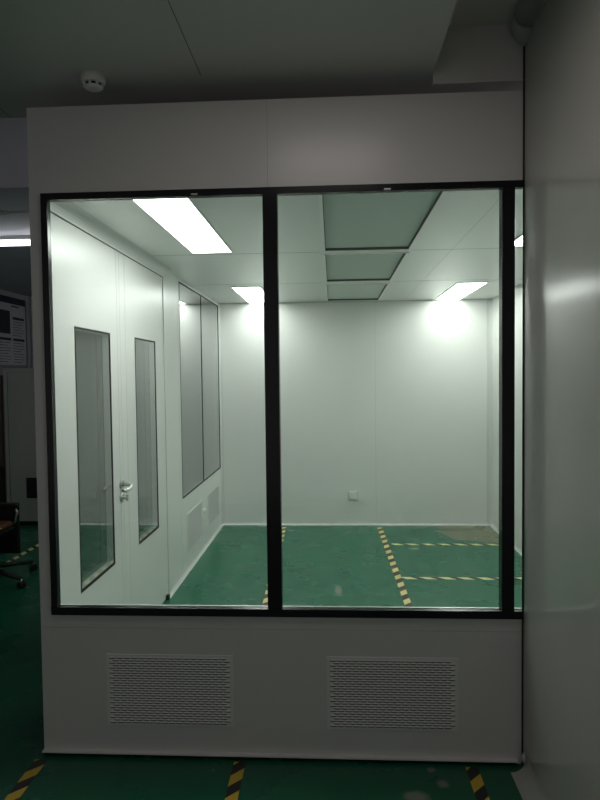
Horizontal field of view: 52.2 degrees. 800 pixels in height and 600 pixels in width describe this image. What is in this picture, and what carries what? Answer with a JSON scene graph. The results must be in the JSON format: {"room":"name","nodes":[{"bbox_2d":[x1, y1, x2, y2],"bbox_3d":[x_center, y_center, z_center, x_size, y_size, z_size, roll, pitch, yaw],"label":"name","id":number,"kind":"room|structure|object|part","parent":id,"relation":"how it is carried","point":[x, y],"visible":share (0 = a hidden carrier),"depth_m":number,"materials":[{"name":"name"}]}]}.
{"room":"factory floor","nodes":[
{"label":"factory floor","id":0,"kind":"room"},
{"bbox_2d":[0,289,26,374],"bbox_3d":[-3.785,-0.130,2.695,0.080,3.140,10.300,-1,2,3],"label":"wall","id":1,"kind":"structure","parent":0,"point":[2,292],"depth_m":7.44,"materials":[{"name":"grey"}]},
{"bbox_2d":[0,295,26,365],"bbox_3d":[-3.511,-0.820,7.083,0.014,0.820,1.340,-1,2,3],"label":"notice board","id":2,"kind":"object","parent":1,"relation":"attached to","point":[12,310],"visible":1,"depth_m":7.43,"materials":[{"name":"white paper"}]},
{"bbox_2d":[0,117,28,191],"bbox_3d":[-2.375,-1.435,3.443,2.720,0.540,0.058,-1,2,3],"label":"wall","id":3,"kind":"structure","parent":0,"point":[13,131],"depth_m":3.38,"materials":[{"name":"grey"}]},
{"bbox_2d":[0,191,31,295],"bbox_3d":[-2.260,-1.270,5.602,2.720,0.036,4.250,-1,2,3],"label":"ceiling","id":4,"kind":"structure","parent":0,"point":[15,261],"depth_m":5.04,"materials":[{"name":"grey"}]},
{"bbox_2d":[0,210,28,215],"bbox_3d":[-2.223,-1.147,3.726,2.390,0.070,0.032,-1,2,3],"label":"pipe","id":5,"kind":"object","parent":4,"relation":"attached to","point":[4,212],"visible":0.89,"depth_m":3.69,"materials":[{"name":"silver metal"}]},
{"bbox_2d":[0,235,29,245],"bbox_3d":[-2.398,-1.176,4.583,1.750,0.073,0.105,-1,2,3],"label":"light","id":6,"kind":"object","parent":4,"relation":"attached to","point":[20,240],"visible":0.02,"depth_m":4.52,"materials":[{"name":"white plastic"}]},
{"bbox_2d":[25,296,148,495],"bbox_3d":[-0.762,-0.355,7.704,5.473,3.140,0.090,-1,2,3],"label":"wall","id":7,"kind":"structure","parent":0,"point":[88,345],"depth_m":7.78,"materials":[{"name":"grey"}]},
{"bbox_2d":[52,210,220,588],"bbox_3d":[-0.928,0.190,4.363,0.043,2.310,3.803,-1,2,3],"label":"wall","id":8,"kind":"structure","parent":0,"point":[181,558],"depth_m":4.49,"materials":[{"name":"white metal"}]},
{"bbox_2d":[50,208,170,604],"bbox_3d":[-0.945,0.286,3.351,0.121,2.194,1.765,-1,2,3],"label":"door","id":9,"kind":"structure","parent":8,"relation":"in","point":[97,289],"depth_m":3.21,"materials":[{"name":"white painted metal"},{"name":"glass"}]},
{"bbox_3d":[-1.001,0.262,2.950,0.032,1.195,0.434,-1,2,3],"label":"spacer frame","id":10,"kind":"part","parent":9,"relation":"part of","materials":[{"name":"black"}]},
{"bbox_3d":[-0.927,0.454,3.237,0.074,0.056,0.153,-1,2,3],"label":"handle","id":11,"kind":"part","parent":9,"relation":"part of","materials":[{"name":"silver metal"}]},
{"bbox_3d":[-0.958,0.233,3.765,0.032,1.206,0.409,-1,2,3],"label":"spacer frame","id":12,"kind":"part","parent":9,"relation":"part of","materials":[{"name":"black"}]},
{"bbox_3d":[-0.941,0.233,3.764,0.004,1.198,0.401,-1,2,3],"label":"glass pane","id":13,"kind":"part","parent":9,"relation":"part of","materials":[{"name":"clear glass"}]},
{"bbox_2d":[50,202,170,276],"bbox_3d":[-0.947,-0.838,3.315,0.050,0.050,1.790,-1,2,3],"label":"trim","id":14,"kind":"structure","parent":8,"relation":"attached to","point":[70,210],"depth_m":3.06,"materials":[{"name":"white metal"}]},
{"bbox_2d":[187,500,202,550],"bbox_3d":[-0.860,1.022,5.041,0.007,0.290,0.545,-1,2,3],"label":"air vent","id":15,"kind":"object","parent":8,"relation":"in","point":[195,516],"visible":1,"depth_m":5.00,"materials":[{"name":"white metal"}]},
{"bbox_2d":[168,523,223,597],"bbox_3d":[-0.840,1.300,5.213,0.024,0.024,2.083,-1,2,3],"label":"baseboard","id":16,"kind":"structure","parent":8,"relation":"attached to","point":[184,575],"depth_m":4.95,"materials":[{"name":"white"}]},
{"bbox_2d":[179,282,220,498],"bbox_3d":[-0.877,-0.099,5.387,0.046,1.637,1.575,-1,2,3],"label":"window","id":17,"kind":"structure","parent":8,"relation":"in","point":[198,315],"depth_m":5.23,"materials":[{"name":"black"}]},
{"bbox_3d":[-0.880,-0.083,4.989,0.004,1.615,0.757,-1,2,3],"label":"glass pane","id":18,"kind":"part","parent":17,"relation":"part of","materials":[{"name":"clear glass"}]},
{"bbox_3d":[-0.840,-0.114,5.770,0.004,1.615,0.784,-1,2,3],"label":"glass pane","id":19,"kind":"part","parent":17,"relation":"part of","materials":[{"name":"clear glass"}]},
{"bbox_2d":[207,484,218,525],"bbox_3d":[-0.819,0.992,5.815,0.007,0.290,0.545,-1,2,3],"label":"air vent","id":20,"kind":"object","parent":8,"relation":"in","point":[213,496],"visible":1,"depth_m":5.79,"materials":[{"name":"white metal"}]},
{"bbox_2d":[0,0,522,117],"bbox_3d":[-1.152,-1.207,-0.015,5.523,0.201,5.250,-1,2,3],"label":"ceiling","id":21,"kind":"structure","parent":0,"point":[146,51],"depth_m":2.09,"materials":[{"name":"white"}]},
{"bbox_2d":[81,69,105,92],"bbox_3d":[-0.763,-1.171,2.261,0.086,0.054,0.086,-1,2,3],"label":"smoke detector","id":22,"kind":"object","parent":21,"relation":"attached to","point":[92,80],"visible":1,"depth_m":2.23,"materials":[{"name":"white plastic"}]},
{"bbox_2d":[0,496,523,799],"bbox_3d":[-0.753,1.438,2.546,6.200,0.050,10.600,-1,2,3],"label":"floor","id":23,"kind":"structure","parent":0,"point":[324,565],"depth_m":4.01,"materials":[{"name":"green paint"}]},
{"bbox_2d":[0,375,6,501],"bbox_3d":[-3.271,0.494,6.533,0.490,1.510,0.435,-1,2,3],"label":"locker","id":24,"kind":"object","parent":23,"relation":"on","point":[3,489],"visible":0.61,"depth_m":6.31,"materials":[{"name":"grey"}]},
{"bbox_3d":[-3.285,0.223,6.312,0.450,0.910,0.015,-1,2,3],"label":"door","id":25,"kind":"part","parent":24,"relation":"part of","materials":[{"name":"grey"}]},
{"bbox_3d":[-3.276,0.967,6.341,0.450,0.540,0.015,-1,2,3],"label":"door","id":26,"kind":"part","parent":24,"relation":"part of","materials":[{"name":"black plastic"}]},
{"bbox_2d":[0,502,37,588],"bbox_3d":[-2.346,0.896,4.506,0.747,0.920,0.718,-1,2,3],"label":"swivel chair","id":27,"kind":"object","parent":23,"relation":"on","point":[9,511],"visible":1,"depth_m":4.79,"materials":[{"name":"brown leather"}]},
{"bbox_3d":[-2.420,0.968,4.540,0.360,0.045,0.480,-1,2,3],"label":"seat","id":28,"kind":"part","parent":27,"relation":"part of","materials":[{"name":"brown leather"}]},
{"bbox_3d":[-2.373,0.820,4.792,0.350,0.030,0.060,-1,2,3],"label":"armrest","id":29,"kind":"part","parent":27,"relation":"part of","materials":[{"name":"black plastic"}]},
{"bbox_3d":[-2.360,1.017,4.807,0.330,0.375,0.025,-1,2,3],"label":"panel","id":30,"kind":"part","parent":27,"relation":"part of","materials":[{"name":"black plastic"}]},
{"bbox_3d":[-2.174,1.258,4.472,0.365,0.083,0.048,0,2,25],"label":"leg","id":31,"kind":"part","parent":27,"relation":"part of","materials":[{"name":"black plastic"}]},
{"bbox_3d":[-2.223,1.251,4.685,0.048,0.083,0.365,1,3,39],"label":"leg","id":32,"kind":"part","parent":27,"relation":"part of","materials":[{"name":"black plastic"}]},
{"bbox_2d":[7,543,38,561],"bbox_3d":[-2.387,1.325,5.333,0.045,0.001,1.800,-1,2,3],"label":"tape","id":33,"kind":"object","parent":23,"relation":"on","point":[37,545],"visible":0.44,"depth_m":5.29,"materials":[{"name":"yellow plastic"}]},
{"bbox_2d":[4,759,47,799],"bbox_3d":[-1.069,1.456,1.492,0.050,0.001,1.860,-1,2,3],"label":"tape","id":34,"kind":"object","parent":23,"relation":"on","point":[32,771],"visible":1,"depth_m":2.29,"materials":[{"name":"yellow plastic"}]},
{"bbox_2d":[3,367,105,523],"bbox_3d":[-2.482,0.471,6.480,1.066,1.622,0.456,-1,2,3],"label":"wall","id":35,"kind":"structure","parent":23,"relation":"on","point":[18,383],"depth_m":6.26,"materials":[{"name":"grey painted metal"}]},
{"bbox_2d":[26,478,36,497],"bbox_3d":[-2.662,0.902,6.282,0.295,0.210,0.009,-1,2,3],"label":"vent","id":36,"kind":"object","parent":35,"relation":"attached to","point":[31,483],"depth_m":6.28,"materials":[{"name":"black"}]},
{"bbox_2d":[225,762,245,799],"bbox_3d":[-0.283,1.448,1.456,0.046,0.001,1.872,-1,2,3],"label":"tape","id":37,"kind":"object","parent":23,"relation":"on","point":[233,789],"visible":1,"depth_m":2.27,"materials":[{"name":"yellow plastic"}]},
{"bbox_2d":[262,527,285,605],"bbox_3d":[-0.216,1.338,4.328,0.046,0.001,3.580,-1,2,2],"label":"tape","id":38,"kind":"object","parent":23,"relation":"on","point":[265,601],"visible":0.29,"depth_m":4.25,"materials":[{"name":"yellow plastic"}]},
{"bbox_2d":[377,527,412,606],"bbox_3d":[0.719,1.330,4.274,0.049,0.001,3.570,-1,2,2],"label":"tape","id":39,"kind":"object","parent":23,"relation":"on","point":[401,586],"visible":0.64,"depth_m":4.69,"materials":[{"name":"yellow plastic"}]},
{"bbox_2d":[392,544,498,544],"bbox_3d":[1.317,1.279,5.423,1.005,0.001,0.046,-1,2,3],"label":"tape","id":40,"kind":"object","parent":23,"relation":"on","point":[392,544],"visible":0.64,"depth_m":5.42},
{"bbox_2d":[402,577,521,579],"bbox_3d":[1.264,1.314,4.511,1.017,0.001,0.046,-1,2,3],"label":"tape","id":41,"kind":"object","parent":23,"relation":"on","point":[462,578],"visible":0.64,"depth_m":4.52,"materials":[{"name":"yellow plastic"}]},
{"bbox_2d":[465,767,489,799],"bbox_3d":[0.607,1.440,1.408,0.047,0.001,1.870,-1,2,3],"label":"tape","id":42,"kind":"object","parent":23,"relation":"on","point":[478,786],"visible":1,"depth_m":2.25,"materials":[{"name":"plastic"}]},
{"bbox_2d":[27,90,522,763],"bbox_3d":[0.354,0.132,2.362,2.791,2.548,0.051,-1,2,3],"label":"wall","id":43,"kind":"structure","parent":0,"point":[280,663],"depth_m":2.36,"materials":[{"name":"white metal"}]},
{"bbox_2d":[106,654,233,726],"bbox_3d":[-0.514,1.147,2.420,0.505,0.285,0.007,-1,2,3],"label":"air vent","id":44,"kind":"object","parent":43,"relation":"in","point":[143,689],"visible":1,"depth_m":2.42,"materials":[{"name":"white metal"}]},
{"bbox_2d":[42,748,517,763],"bbox_3d":[-0.096,1.400,2.400,1.864,0.021,0.020,-1,2,3],"label":"baseboard","id":45,"kind":"structure","parent":43,"relation":"attached to","point":[45,750],"depth_m":2.40,"materials":[{"name":"white"}]},
{"bbox_2d":[40,180,524,618],"bbox_3d":[0.351,0.013,2.357,2.691,1.652,0.076,-1,2,3],"label":"window","id":46,"kind":"structure","parent":43,"relation":"in","point":[275,608],"depth_m":2.34,"materials":[{"name":"black metal"}]},
{"bbox_3d":[0.361,0.818,2.418,2.676,0.002,0.008,-1,2,3],"label":"sill","id":47,"kind":"part","parent":46,"relation":"part of","materials":[{"name":"silver metal"}]},
{"bbox_2d":[327,656,457,730],"bbox_3d":[0.357,1.139,2.374,0.505,0.285,0.007,-1,2,3],"label":"air vent","id":48,"kind":"object","parent":43,"relation":"in","point":[374,693],"visible":1,"depth_m":2.37,"materials":[{"name":"white metal"}]},
{"bbox_2d":[73,189,522,302],"bbox_3d":[0.432,-0.941,4.223,2.710,0.056,3.753,-1,2,3],"label":"ceiling","id":49,"kind":"structure","parent":0,"point":[459,242],"depth_m":3.58,"materials":[{"name":"white"}]},
{"bbox_2d":[131,198,232,253],"bbox_3d":[-0.553,-0.869,3.048,0.247,0.036,1.200,-1,2,3],"label":"recessed light","id":50,"kind":"object","parent":49,"relation":"in","point":[182,219],"visible":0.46,"depth_m":2.95,"materials":[{"name":"white plastic"}]},
{"bbox_2d":[231,286,263,302],"bbox_3d":[-0.420,-0.967,5.585,0.247,0.036,1.085,-1,2,3],"label":"recessed light","id":51,"kind":"object","parent":49,"relation":"in","point":[251,294],"visible":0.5,"depth_m":5.44,"materials":[{"name":"white plastic"}]},
{"bbox_2d":[325,283,389,300],"bbox_3d":[0.494,-0.976,5.511,0.524,0.034,1.087,-1,2,3],"label":"ceiling vent","id":52,"kind":"object","parent":49,"relation":"in","point":[334,292],"visible":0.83,"depth_m":5.53,"materials":[{"name":"white metal"}]},
{"bbox_2d":[323,252,408,281],"bbox_3d":[0.429,-0.928,4.277,0.524,0.034,1.105,-1,2,3],"label":"ceiling vent","id":53,"kind":"object","parent":49,"relation":"in","point":[347,267],"visible":0.83,"depth_m":4.25,"materials":[{"name":"white metal"}]},
{"bbox_2d":[318,191,447,251],"bbox_3d":[0.364,-0.880,3.026,0.524,0.034,1.245,-1,2,3],"label":"ceiling vent","id":54,"kind":"object","parent":49,"relation":"in","point":[367,221],"visible":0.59,"depth_m":2.98,"materials":[{"name":"white metal"}]},
{"bbox_2d":[435,282,488,299],"bbox_3d":[1.425,-0.985,5.488,0.251,0.036,1.085,-1,2,3],"label":"recessed light","id":55,"kind":"object","parent":49,"relation":"in","point":[459,290],"visible":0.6,"depth_m":5.41,"materials":[{"name":"white plastic"}]},
{"bbox_2d":[515,233,522,245],"bbox_3d":[1.292,-0.887,2.951,0.251,0.036,1.200,-1,2,3],"label":"recessed light","id":56,"kind":"object","parent":49,"relation":"in","point":[519,240],"visible":0.02,"depth_m":3.42,"materials":[{"name":"white plastic"}]},
{"bbox_2d":[221,300,486,522],"bbox_3d":[0.569,0.104,6.161,2.760,2.310,0.051,-1,2,3],"label":"wall","id":57,"kind":"structure","parent":0,"point":[385,402],"depth_m":6.13,"materials":[{"name":"white metal"}]},
{"bbox_2d":[218,303,224,523],"bbox_3d":[-0.796,0.150,6.195,0.030,2.247,0.030,-1,2,3],"label":"trim","id":58,"kind":"structure","parent":57,"relation":"attached to","point":[219,304],"depth_m":6.20,"materials":[{"name":"white metal"}]},
{"bbox_2d":[348,491,357,499],"bbox_3d":[0.534,0.963,6.159,0.094,0.095,0.024,-1,2,3],"label":"wall socket","id":59,"kind":"object","parent":57,"relation":"attached to","point":[352,495],"visible":1,"depth_m":6.15,"materials":[{"name":"grey plastic"}]},
{"bbox_2d":[220,298,489,304],"bbox_3d":[0.530,-0.980,6.090,2.710,0.012,0.012,-1,2,3],"label":"trim","id":60,"kind":"structure","parent":57,"relation":"attached to","point":[483,298],"depth_m":6.09,"materials":[{"name":"white metal"}]},
{"bbox_2d":[223,522,489,525],"bbox_3d":[0.555,1.248,6.169,2.710,0.024,0.024,-1,2,3],"label":"baseboard","id":61,"kind":"structure","parent":57,"relation":"attached to","point":[225,523],"depth_m":6.17,"materials":[{"name":"white"}]},
{"bbox_2d":[487,298,492,524],"bbox_3d":[1.873,0.125,6.046,0.045,2.247,0.045,-1,2,3],"label":"trim","id":62,"kind":"structure","parent":57,"relation":"attached to","point":[489,301],"depth_m":6.05,"materials":[{"name":"white metal"}]},
{"bbox_2d":[449,0,518,25],"bbox_3d":[0.528,-1.314,-0.218,0.333,0.050,5.030,-1,2,3],"label":"ceiling","id":63,"kind":"structure","parent":0,"point":[466,12],"depth_m":2.18,"materials":[{"name":"white"}]},
{"bbox_2d":[493,283,522,549],"bbox_3d":[1.823,0.165,4.192,0.051,2.310,3.753,-1,2,3],"label":"wall","id":64,"kind":"structure","parent":0,"point":[518,289],"depth_m":5.26,"materials":[{"name":"white"}]},
{"bbox_2d":[490,524,521,555],"bbox_3d":[1.799,1.307,4.238,0.024,0.024,3.753,-1,2,3],"label":"baseboard","id":65,"kind":"structure","parent":64,"relation":"attached to","point":[494,527],"depth_m":5.30,"materials":[{"name":"white"}]},
{"bbox_2d":[521,0,599,799],"bbox_3d":[0.738,0.104,-0.189,0.064,2.790,4.999,-1,2,3],"label":"wall","id":66,"kind":"structure","parent":0,"point":[560,702],"depth_m":1.92,"materials":[{"name":"grey metal"}]},
{"bbox_2d":[432,24,522,87],"bbox_3d":[0.661,-1.282,2.280,0.333,0.207,0.034,-1,2,3],"label":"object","id":67,"kind":"structure","parent":66,"relation":"attached to","point":[474,55],"depth_m":2.27,"materials":[{"name":"white"}]},
{"bbox_2d":[510,13,531,45],"bbox_3d":[0.808,-1.349,2.211,0.096,0.114,0.101,-1,2,3],"label":"trim","id":68,"kind":"structure","parent":66,"relation":"attached to","point":[520,32],"depth_m":2.19,"materials":[{"name":"grey plastic"}]},
{"bbox_2d":[511,752,547,799],"bbox_3d":[0.694,1.459,-0.158,0.060,0.080,4.952,-1,2,3],"label":"baseboard","id":69,"kind":"structure","parent":66,"relation":"attached to","point":[526,780],"depth_m":2.22,"materials":[{"name":"grey plastic"}]},
{"bbox_2d":[515,0,546,25],"bbox_3d":[0.680,-1.273,-0.289,0.100,0.100,4.900,-1,2,3],"label":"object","id":70,"kind":"structure","parent":66,"relation":"attached to","point":[527,12],"depth_m":2.09,"materials":[{"name":"grey plastic"}]}
]}

